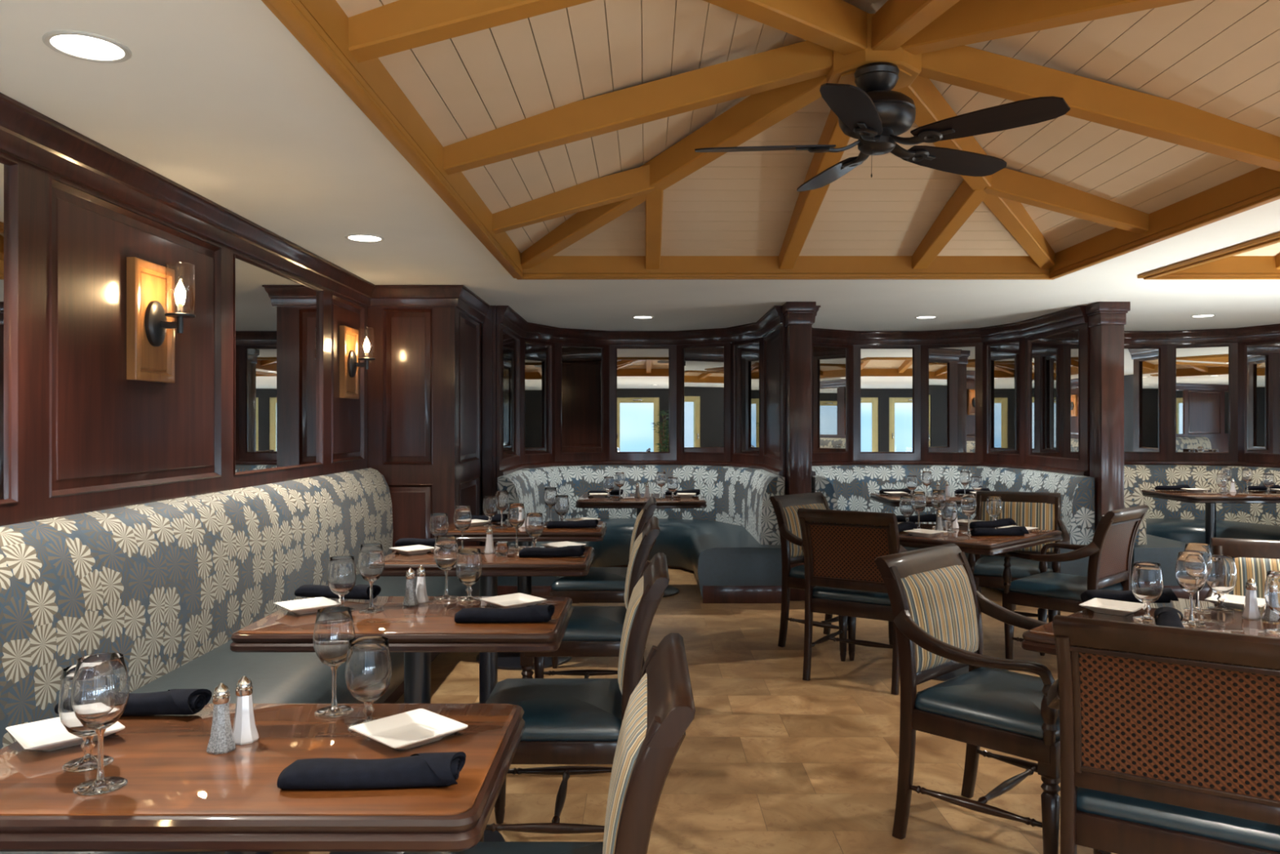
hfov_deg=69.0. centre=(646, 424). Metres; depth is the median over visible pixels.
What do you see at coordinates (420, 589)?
salt shaker
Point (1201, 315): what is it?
recessed light
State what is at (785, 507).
armchair
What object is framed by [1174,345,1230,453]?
mirror
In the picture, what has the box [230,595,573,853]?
dining table
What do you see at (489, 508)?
bowl
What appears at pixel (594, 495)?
square plate
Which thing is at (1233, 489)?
salt shaker
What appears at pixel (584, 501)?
dining table
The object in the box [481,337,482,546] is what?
wall
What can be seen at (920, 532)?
square plate
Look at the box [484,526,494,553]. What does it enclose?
salt shaker
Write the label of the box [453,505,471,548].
wine glass
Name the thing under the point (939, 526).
pepper shaker
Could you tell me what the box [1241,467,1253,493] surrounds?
wine glass
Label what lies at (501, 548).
glass
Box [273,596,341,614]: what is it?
square plate
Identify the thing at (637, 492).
pepper shaker
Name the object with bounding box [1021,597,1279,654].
dining table
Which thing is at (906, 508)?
water goblet
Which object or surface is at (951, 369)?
mirror
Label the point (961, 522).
square plate
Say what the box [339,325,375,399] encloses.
wall sconce
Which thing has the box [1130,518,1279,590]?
seat cushion
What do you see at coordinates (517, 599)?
square plate
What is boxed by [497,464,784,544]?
cushion
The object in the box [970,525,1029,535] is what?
rolled napkin
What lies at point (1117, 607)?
square plate
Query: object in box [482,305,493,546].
wall partition
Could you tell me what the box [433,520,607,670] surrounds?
dining table
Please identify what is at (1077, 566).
seat cushion
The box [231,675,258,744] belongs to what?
salt shaker
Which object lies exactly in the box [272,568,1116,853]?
floor
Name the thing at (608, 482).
bowl
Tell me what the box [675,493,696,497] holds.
square plate
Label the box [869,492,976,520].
dining table
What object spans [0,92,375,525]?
wall
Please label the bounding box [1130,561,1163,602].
bowl
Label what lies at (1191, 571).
bowl
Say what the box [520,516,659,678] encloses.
dining chair
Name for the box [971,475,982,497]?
water goblet
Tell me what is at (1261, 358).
mirror
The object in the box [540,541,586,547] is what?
square plate
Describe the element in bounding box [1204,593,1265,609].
square plate
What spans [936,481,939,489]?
pepper shaker
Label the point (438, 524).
bowl
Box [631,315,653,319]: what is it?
recessed light
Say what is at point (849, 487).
cushion
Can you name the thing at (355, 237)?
recessed light
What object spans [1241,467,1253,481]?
bowl
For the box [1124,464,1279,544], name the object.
cushion
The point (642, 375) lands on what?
mirror
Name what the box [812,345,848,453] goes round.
mirror
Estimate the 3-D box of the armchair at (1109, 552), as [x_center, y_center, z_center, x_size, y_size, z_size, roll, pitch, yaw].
[2.308,0.883,5.026,0.611,0.900,0.586,0,0,-44]
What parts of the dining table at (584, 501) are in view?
post, plate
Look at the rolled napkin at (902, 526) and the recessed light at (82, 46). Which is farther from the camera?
the rolled napkin at (902, 526)
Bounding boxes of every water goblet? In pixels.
[57,664,113,771]
[327,555,355,611]
[344,635,391,731]
[429,512,448,550]
[455,547,482,601]
[482,496,497,525]
[524,512,543,547]
[554,494,568,520]
[603,476,614,498]
[666,476,678,498]
[899,495,914,521]
[906,475,917,495]
[941,500,957,532]
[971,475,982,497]
[986,496,1002,520]
[1130,561,1163,621]
[1205,555,1237,611]
[1216,473,1227,493]
[1262,473,1275,493]
[1263,570,1279,634]
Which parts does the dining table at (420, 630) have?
plate, post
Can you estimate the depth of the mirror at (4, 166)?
2.72 m
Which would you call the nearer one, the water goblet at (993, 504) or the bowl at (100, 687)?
the bowl at (100, 687)
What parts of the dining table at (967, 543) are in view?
plate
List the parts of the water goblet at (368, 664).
stem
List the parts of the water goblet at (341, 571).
stem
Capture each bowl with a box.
[57,664,97,737]
[71,652,129,729]
[312,606,355,666]
[344,635,391,702]
[357,542,384,581]
[429,512,448,538]
[433,534,457,570]
[453,505,471,531]
[455,547,482,585]
[482,496,497,516]
[494,490,509,511]
[507,502,525,528]
[543,487,557,506]
[603,476,614,491]
[614,471,625,487]
[656,471,666,486]
[911,491,926,512]
[921,471,932,485]
[931,489,946,510]
[941,500,957,522]
[959,471,969,485]
[960,493,976,515]
[971,475,982,490]
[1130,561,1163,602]
[1174,551,1207,592]
[1184,542,1213,577]
[1205,555,1237,594]
[1216,473,1227,487]
[1220,466,1231,479]
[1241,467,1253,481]
[1262,473,1275,487]
[1263,570,1279,614]
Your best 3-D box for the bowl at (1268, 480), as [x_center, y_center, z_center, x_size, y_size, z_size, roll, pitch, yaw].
[5.220,0.473,7.820,0.087,0.118,0.087,0,0,0]
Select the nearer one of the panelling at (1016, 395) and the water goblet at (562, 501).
the water goblet at (562, 501)
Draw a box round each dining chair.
[403,632,695,853]
[479,552,669,841]
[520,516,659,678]
[549,497,656,668]
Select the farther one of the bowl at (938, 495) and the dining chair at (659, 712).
the bowl at (938, 495)
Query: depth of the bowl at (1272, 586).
2.59 m
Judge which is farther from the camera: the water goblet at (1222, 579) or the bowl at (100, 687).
the water goblet at (1222, 579)
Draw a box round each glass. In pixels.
[71,652,129,795]
[312,606,355,717]
[357,542,384,613]
[433,534,457,599]
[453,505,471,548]
[494,490,509,528]
[494,542,508,556]
[507,502,525,548]
[543,487,557,523]
[614,471,625,499]
[656,471,666,498]
[911,491,926,528]
[921,471,932,497]
[931,489,946,527]
[959,471,969,497]
[960,493,976,533]
[1174,551,1207,626]
[1183,542,1213,613]
[1220,466,1231,491]
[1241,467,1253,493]
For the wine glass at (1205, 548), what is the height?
0.207 m
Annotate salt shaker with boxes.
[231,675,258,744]
[415,565,428,603]
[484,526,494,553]
[644,482,650,497]
[945,481,950,496]
[951,516,959,528]
[1229,478,1235,492]
[1240,577,1261,619]
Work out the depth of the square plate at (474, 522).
5.34 m
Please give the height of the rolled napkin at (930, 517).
0.048 m
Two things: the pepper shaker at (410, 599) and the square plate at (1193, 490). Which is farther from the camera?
the square plate at (1193, 490)
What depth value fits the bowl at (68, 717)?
1.55 m
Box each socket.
[177,302,183,312]
[364,351,368,357]
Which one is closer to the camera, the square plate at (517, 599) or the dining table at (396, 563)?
the square plate at (517, 599)
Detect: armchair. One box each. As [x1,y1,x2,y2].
[769,492,893,660]
[797,507,907,694]
[875,543,1060,853]
[967,490,1070,622]
[1002,504,1148,658]
[1046,614,1279,853]
[1204,537,1279,608]
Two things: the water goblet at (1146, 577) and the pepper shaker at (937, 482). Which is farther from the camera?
the pepper shaker at (937, 482)
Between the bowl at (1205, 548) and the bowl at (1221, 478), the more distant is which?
the bowl at (1221, 478)
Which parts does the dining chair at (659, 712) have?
seat, backrest, leg, leg, crest rail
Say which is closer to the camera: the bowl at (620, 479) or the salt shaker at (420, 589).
the salt shaker at (420, 589)
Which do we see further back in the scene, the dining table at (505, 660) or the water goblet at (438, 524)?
the dining table at (505, 660)
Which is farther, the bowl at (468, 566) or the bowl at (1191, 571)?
the bowl at (468, 566)
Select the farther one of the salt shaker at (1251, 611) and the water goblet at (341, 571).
the water goblet at (341, 571)
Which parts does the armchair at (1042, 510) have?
arm post, leg, leg, seat, seat frame, rail, backrest, crest rail, leg, arm post, leg, arm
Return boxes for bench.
[497,464,784,603]
[812,464,1094,592]
[1124,464,1279,600]
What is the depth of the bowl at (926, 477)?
7.33 m
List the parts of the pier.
raised panel, raised panel, cornice, raised panel, raised panel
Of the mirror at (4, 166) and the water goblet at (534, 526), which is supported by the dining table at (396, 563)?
the water goblet at (534, 526)
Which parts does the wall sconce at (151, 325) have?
plate, arm, lamp shade, bulb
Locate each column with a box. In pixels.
[782,302,816,600]
[1085,302,1130,530]
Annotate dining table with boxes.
[0,702,524,853]
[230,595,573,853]
[380,546,594,702]
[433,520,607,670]
[575,493,706,597]
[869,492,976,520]
[897,520,1062,680]
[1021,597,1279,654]
[1141,488,1279,547]
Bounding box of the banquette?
[0,467,479,853]
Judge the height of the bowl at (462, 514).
0.115 m
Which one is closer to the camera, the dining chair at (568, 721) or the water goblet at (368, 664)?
the water goblet at (368, 664)
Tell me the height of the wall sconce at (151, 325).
0.440 m
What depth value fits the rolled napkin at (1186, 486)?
8.17 m
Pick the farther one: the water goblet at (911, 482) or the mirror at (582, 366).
the mirror at (582, 366)
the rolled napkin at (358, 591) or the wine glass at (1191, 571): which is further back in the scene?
the rolled napkin at (358, 591)
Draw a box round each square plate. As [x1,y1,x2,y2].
[5,716,124,751]
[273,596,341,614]
[349,708,467,750]
[389,544,434,554]
[470,519,488,525]
[479,592,546,608]
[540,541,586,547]
[564,517,600,520]
[588,493,608,497]
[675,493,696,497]
[883,491,907,495]
[903,528,945,536]
[957,519,982,525]
[997,525,1038,532]
[1079,597,1144,615]
[1180,488,1208,492]
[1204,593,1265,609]
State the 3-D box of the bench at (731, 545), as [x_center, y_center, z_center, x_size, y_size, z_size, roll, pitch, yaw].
[-0.040,0.866,8.086,2.188,0.929,2.336,0,0,0]
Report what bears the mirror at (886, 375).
attached to the panelling at (1016, 395)
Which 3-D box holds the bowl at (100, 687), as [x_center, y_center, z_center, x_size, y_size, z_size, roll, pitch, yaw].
[-0.874,0.430,1.492,0.081,0.115,0.081,0,0,0]
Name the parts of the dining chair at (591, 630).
leg, leg, seat frame, seat, backrest, leg, leg, crest rail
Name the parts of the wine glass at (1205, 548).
stem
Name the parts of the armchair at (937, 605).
leg, crest rail, backrest, rail, leg, arm, seat frame, seat, arm, leg, arm post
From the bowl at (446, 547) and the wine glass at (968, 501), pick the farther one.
the wine glass at (968, 501)
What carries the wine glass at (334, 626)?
on the dining table at (177, 795)
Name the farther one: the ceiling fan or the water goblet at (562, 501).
the water goblet at (562, 501)
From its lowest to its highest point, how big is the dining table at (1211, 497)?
0.750 m
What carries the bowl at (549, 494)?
on the wine glass at (549, 494)
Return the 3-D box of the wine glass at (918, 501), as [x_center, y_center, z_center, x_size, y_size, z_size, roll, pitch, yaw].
[1.505,0.476,5.150,0.080,0.207,0.080,0,0,19]
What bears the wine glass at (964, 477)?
on the dining table at (891, 500)
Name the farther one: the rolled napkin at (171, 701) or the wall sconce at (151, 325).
the wall sconce at (151, 325)
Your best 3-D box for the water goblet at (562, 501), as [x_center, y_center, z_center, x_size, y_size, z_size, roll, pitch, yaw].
[-0.492,0.497,5.420,0.087,0.166,0.087,0,0,0]
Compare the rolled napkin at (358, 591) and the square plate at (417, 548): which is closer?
the rolled napkin at (358, 591)
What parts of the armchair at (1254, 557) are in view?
arm, leg, crest rail, backrest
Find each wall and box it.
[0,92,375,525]
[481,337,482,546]
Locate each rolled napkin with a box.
[54,688,212,715]
[276,751,466,788]
[294,584,381,599]
[395,537,457,546]
[454,604,555,622]
[471,513,507,521]
[519,545,585,556]
[546,519,598,528]
[587,488,623,495]
[665,488,700,495]
[879,488,914,493]
[896,513,936,522]
[897,521,916,532]
[954,488,990,493]
[969,517,1016,528]
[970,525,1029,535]
[1080,587,1178,603]
[1154,484,1190,489]
[1154,606,1184,627]
[1244,484,1279,490]
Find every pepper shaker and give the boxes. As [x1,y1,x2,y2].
[206,682,235,754]
[402,568,417,606]
[634,482,640,497]
[934,510,943,530]
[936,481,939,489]
[1222,486,1227,492]
[1261,602,1279,622]
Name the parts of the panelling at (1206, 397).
panel frame, sill rail, cornice, panel frame, panel frame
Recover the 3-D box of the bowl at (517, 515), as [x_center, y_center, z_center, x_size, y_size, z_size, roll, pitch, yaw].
[-0.608,0.430,4.370,0.081,0.115,0.081,0,0,0]
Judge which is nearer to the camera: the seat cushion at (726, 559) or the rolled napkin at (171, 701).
the rolled napkin at (171, 701)
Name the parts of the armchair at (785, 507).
leg, arm, seat, rail, crest rail, seat frame, backrest, leg, leg, leg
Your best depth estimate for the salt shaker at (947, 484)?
7.50 m
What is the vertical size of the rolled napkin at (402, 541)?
0.048 m
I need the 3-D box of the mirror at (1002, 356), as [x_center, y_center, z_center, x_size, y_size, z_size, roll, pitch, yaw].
[3.329,-0.237,8.690,0.021,1.049,0.442,0,0,-19]
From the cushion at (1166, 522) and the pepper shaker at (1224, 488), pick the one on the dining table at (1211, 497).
the pepper shaker at (1224, 488)
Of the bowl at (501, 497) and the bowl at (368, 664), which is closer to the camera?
the bowl at (368, 664)
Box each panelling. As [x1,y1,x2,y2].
[493,305,786,546]
[811,305,1089,492]
[1124,324,1279,467]
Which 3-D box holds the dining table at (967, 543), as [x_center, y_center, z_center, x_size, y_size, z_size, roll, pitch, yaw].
[1.660,0.955,5.100,0.880,0.750,0.880,0,0,-45]
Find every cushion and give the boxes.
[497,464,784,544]
[497,518,782,598]
[812,464,1094,544]
[902,546,1088,591]
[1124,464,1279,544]
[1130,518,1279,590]
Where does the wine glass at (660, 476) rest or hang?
on the dining table at (584, 501)
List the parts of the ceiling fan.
blade, blade, blade, blade, blade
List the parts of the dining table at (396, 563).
post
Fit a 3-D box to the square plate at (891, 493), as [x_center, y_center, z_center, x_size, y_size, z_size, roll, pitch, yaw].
[2.040,0.568,7.620,0.158,0.023,0.158,0,0,-5]
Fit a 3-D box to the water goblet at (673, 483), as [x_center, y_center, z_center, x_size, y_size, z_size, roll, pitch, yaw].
[0.205,0.497,7.250,0.087,0.166,0.087,0,0,0]
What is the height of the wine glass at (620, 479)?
0.207 m
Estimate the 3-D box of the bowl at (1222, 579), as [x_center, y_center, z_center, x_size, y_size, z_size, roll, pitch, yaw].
[1.800,0.473,2.920,0.087,0.118,0.087,0,0,0]
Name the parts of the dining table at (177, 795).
post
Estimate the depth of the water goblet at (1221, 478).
7.79 m
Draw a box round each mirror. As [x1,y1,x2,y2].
[0,162,8,499]
[235,257,319,471]
[502,328,519,460]
[524,340,551,455]
[560,345,604,453]
[615,347,670,453]
[681,345,724,453]
[733,340,759,455]
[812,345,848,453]
[859,347,914,453]
[927,345,976,453]
[986,340,1019,455]
[1027,327,1079,460]
[1124,347,1160,453]
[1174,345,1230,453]
[1244,341,1279,455]
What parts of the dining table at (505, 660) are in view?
plate, post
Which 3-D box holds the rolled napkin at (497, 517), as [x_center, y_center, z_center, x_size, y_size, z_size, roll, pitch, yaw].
[-0.972,0.555,5.540,0.286,0.048,0.075,0,0,4]
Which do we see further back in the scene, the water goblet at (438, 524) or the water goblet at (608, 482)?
the water goblet at (608, 482)
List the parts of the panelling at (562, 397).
panel frame, panel frame, panel frame, sill rail, cornice, panel frame, panel frame, panel frame, raised panel, panel frame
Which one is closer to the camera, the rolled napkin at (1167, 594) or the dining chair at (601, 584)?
the rolled napkin at (1167, 594)
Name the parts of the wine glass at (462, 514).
stem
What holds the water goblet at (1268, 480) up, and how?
on the dining table at (1211, 497)
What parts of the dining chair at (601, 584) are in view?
leg, seat frame, seat, backrest, leg, crest rail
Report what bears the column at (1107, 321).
on the floor
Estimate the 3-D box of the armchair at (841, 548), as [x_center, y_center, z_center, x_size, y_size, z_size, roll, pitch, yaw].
[1.144,0.883,4.900,0.611,0.900,0.586,0,0,33]
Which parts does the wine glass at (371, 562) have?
stem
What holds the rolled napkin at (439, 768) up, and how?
on the dining table at (177, 795)
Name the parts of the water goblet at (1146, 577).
stem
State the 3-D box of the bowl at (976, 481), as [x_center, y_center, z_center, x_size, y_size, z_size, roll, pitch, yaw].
[2.625,0.473,7.400,0.087,0.118,0.087,0,0,0]
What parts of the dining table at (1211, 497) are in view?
post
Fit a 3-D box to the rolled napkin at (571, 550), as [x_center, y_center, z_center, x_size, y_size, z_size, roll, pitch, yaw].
[-0.412,0.555,4.080,0.286,0.048,0.075,0,0,0]
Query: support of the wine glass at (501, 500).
on the dining table at (505, 660)
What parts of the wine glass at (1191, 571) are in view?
stem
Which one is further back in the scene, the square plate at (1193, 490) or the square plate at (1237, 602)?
the square plate at (1193, 490)
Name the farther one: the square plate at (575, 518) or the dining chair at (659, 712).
the square plate at (575, 518)
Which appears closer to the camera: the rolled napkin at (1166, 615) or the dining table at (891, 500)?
the rolled napkin at (1166, 615)
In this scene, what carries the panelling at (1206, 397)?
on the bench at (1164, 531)
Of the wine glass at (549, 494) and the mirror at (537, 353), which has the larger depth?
the mirror at (537, 353)
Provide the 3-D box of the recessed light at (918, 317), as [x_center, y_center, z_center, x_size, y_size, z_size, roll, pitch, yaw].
[2.400,-0.916,8.000,0.188,0.006,0.188,0,0,0]
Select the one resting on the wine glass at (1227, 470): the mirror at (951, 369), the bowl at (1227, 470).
the bowl at (1227, 470)
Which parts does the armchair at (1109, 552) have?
arm post, leg, leg, arm post, seat frame, arm, seat, arm, leg, rail, cane panel, crest rail, leg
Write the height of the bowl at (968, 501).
0.115 m
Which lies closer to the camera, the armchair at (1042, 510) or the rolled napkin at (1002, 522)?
the rolled napkin at (1002, 522)
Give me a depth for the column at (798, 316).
7.02 m
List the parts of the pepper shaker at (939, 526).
glass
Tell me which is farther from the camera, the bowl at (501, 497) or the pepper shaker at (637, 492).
the pepper shaker at (637, 492)
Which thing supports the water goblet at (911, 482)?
on the dining table at (891, 500)
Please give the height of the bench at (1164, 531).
0.929 m
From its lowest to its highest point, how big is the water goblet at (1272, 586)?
0.166 m
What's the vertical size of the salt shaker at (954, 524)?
0.119 m
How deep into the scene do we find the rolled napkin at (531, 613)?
2.71 m
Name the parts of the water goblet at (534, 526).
stem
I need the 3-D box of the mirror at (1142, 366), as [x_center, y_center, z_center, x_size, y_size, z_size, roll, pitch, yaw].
[4.840,-0.237,9.264,0.540,1.049,0.021,0,0,0]
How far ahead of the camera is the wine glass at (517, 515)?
4.34 m
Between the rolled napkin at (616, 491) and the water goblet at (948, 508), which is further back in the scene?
the rolled napkin at (616, 491)
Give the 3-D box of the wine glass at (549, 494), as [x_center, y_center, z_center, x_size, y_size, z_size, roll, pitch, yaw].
[-0.565,0.476,5.500,0.080,0.207,0.080,0,0,19]
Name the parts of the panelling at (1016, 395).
panel frame, panel frame, panel frame, sill rail, cornice, panel frame, panel frame, panel frame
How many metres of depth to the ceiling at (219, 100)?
3.74 m
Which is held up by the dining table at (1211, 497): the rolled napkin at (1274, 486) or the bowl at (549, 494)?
the rolled napkin at (1274, 486)
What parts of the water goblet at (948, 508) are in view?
stem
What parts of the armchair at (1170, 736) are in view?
arm, leg, leg, crest rail, rail, seat frame, seat, backrest, cane panel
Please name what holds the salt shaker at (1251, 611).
on the dining table at (1041, 638)
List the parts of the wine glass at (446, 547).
stem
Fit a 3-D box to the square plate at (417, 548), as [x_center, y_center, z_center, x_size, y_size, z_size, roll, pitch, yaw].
[-1.050,0.568,4.200,0.158,0.023,0.158,0,0,-45]
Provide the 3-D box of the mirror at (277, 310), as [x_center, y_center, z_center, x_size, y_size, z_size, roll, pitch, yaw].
[-1.879,-0.270,4.775,0.010,1.000,1.150,0,0,0]
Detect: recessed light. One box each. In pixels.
[42,30,132,63]
[344,234,384,242]
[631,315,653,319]
[915,315,937,319]
[1190,314,1216,317]
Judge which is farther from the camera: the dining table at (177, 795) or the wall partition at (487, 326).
the wall partition at (487, 326)
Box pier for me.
[367,284,489,552]
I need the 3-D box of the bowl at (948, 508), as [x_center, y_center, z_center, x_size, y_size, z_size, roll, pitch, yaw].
[1.635,0.473,5.030,0.087,0.118,0.087,0,0,0]
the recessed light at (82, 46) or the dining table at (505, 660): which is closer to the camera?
the recessed light at (82, 46)
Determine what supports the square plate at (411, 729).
on the dining table at (177, 795)
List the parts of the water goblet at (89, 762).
stem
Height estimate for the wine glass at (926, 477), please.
0.207 m
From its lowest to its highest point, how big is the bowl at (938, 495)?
0.115 m
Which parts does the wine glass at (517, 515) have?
stem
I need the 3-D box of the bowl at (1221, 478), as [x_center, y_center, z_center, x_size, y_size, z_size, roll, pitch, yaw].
[4.830,0.473,7.820,0.087,0.118,0.087,0,0,0]
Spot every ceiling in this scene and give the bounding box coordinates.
[0,0,1279,337]
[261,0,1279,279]
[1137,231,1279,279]
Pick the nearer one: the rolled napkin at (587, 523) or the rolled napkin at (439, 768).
the rolled napkin at (439, 768)
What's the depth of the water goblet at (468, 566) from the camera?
3.05 m
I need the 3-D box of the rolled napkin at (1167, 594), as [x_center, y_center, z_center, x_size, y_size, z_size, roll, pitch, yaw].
[1.568,0.555,3.030,0.286,0.048,0.075,0,0,3]
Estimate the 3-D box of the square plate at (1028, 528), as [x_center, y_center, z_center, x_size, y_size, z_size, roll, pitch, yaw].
[2.000,0.568,5.020,0.158,0.023,0.158,0,0,-43]
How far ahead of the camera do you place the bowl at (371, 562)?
2.86 m
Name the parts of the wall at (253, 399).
mirror moulding, raised panel, crown moulding, mirror moulding, raised panel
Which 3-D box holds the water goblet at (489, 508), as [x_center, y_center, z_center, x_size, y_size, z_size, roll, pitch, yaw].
[-0.895,0.497,5.340,0.087,0.166,0.087,0,0,0]
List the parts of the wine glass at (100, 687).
stem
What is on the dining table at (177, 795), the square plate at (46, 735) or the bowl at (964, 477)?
the square plate at (46, 735)
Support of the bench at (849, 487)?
on the floor
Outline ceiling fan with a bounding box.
[694,62,1070,191]
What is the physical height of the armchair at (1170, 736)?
0.900 m
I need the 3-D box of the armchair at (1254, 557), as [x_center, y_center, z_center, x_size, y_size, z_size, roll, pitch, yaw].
[2.276,0.883,3.214,0.611,0.900,0.586,0,0,25]
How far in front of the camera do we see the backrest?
3.29 m
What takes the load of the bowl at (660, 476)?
on the wine glass at (660, 476)
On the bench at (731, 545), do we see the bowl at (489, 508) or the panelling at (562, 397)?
the panelling at (562, 397)
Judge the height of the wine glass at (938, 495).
0.207 m
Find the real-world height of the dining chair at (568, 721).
0.900 m
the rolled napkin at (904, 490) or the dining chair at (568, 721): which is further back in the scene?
the rolled napkin at (904, 490)
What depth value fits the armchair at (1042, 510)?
5.83 m
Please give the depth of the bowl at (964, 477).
7.39 m
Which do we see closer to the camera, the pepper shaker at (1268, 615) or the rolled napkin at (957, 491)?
the pepper shaker at (1268, 615)
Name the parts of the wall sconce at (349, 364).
plate, arm, bulb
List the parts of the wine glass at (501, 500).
stem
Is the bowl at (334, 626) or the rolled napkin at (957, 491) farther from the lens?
the rolled napkin at (957, 491)
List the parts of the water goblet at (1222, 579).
stem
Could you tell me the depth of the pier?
6.23 m
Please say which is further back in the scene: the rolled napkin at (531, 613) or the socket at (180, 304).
the socket at (180, 304)
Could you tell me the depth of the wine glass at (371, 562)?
2.86 m
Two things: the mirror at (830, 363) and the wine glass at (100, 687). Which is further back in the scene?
the mirror at (830, 363)
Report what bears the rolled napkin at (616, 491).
on the dining table at (584, 501)
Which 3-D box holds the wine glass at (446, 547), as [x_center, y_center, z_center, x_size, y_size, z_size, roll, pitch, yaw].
[-0.668,0.476,3.110,0.080,0.207,0.080,0,0,19]
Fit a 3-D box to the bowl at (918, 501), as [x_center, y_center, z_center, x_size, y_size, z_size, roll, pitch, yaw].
[1.505,0.430,5.150,0.081,0.115,0.081,0,0,0]
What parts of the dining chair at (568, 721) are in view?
leg, leg, seat, seat frame, backrest, leg, leg, crest rail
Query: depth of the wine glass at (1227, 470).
8.01 m
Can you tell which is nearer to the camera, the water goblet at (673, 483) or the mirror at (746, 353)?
the water goblet at (673, 483)
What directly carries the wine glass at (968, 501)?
on the dining table at (967, 543)
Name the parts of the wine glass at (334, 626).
stem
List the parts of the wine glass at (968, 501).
stem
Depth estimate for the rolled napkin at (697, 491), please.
7.58 m
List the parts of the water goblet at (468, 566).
stem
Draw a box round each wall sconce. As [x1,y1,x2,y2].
[126,257,195,382]
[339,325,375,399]
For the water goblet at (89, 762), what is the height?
0.166 m
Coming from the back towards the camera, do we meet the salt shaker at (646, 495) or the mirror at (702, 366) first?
the mirror at (702, 366)
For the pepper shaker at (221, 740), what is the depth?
1.65 m
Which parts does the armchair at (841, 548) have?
leg, leg, crest rail, rail, cane panel, backrest, seat, seat frame, leg, arm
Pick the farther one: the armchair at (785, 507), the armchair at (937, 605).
the armchair at (785, 507)
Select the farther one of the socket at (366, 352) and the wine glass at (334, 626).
the socket at (366, 352)
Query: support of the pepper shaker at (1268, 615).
on the dining table at (1041, 638)

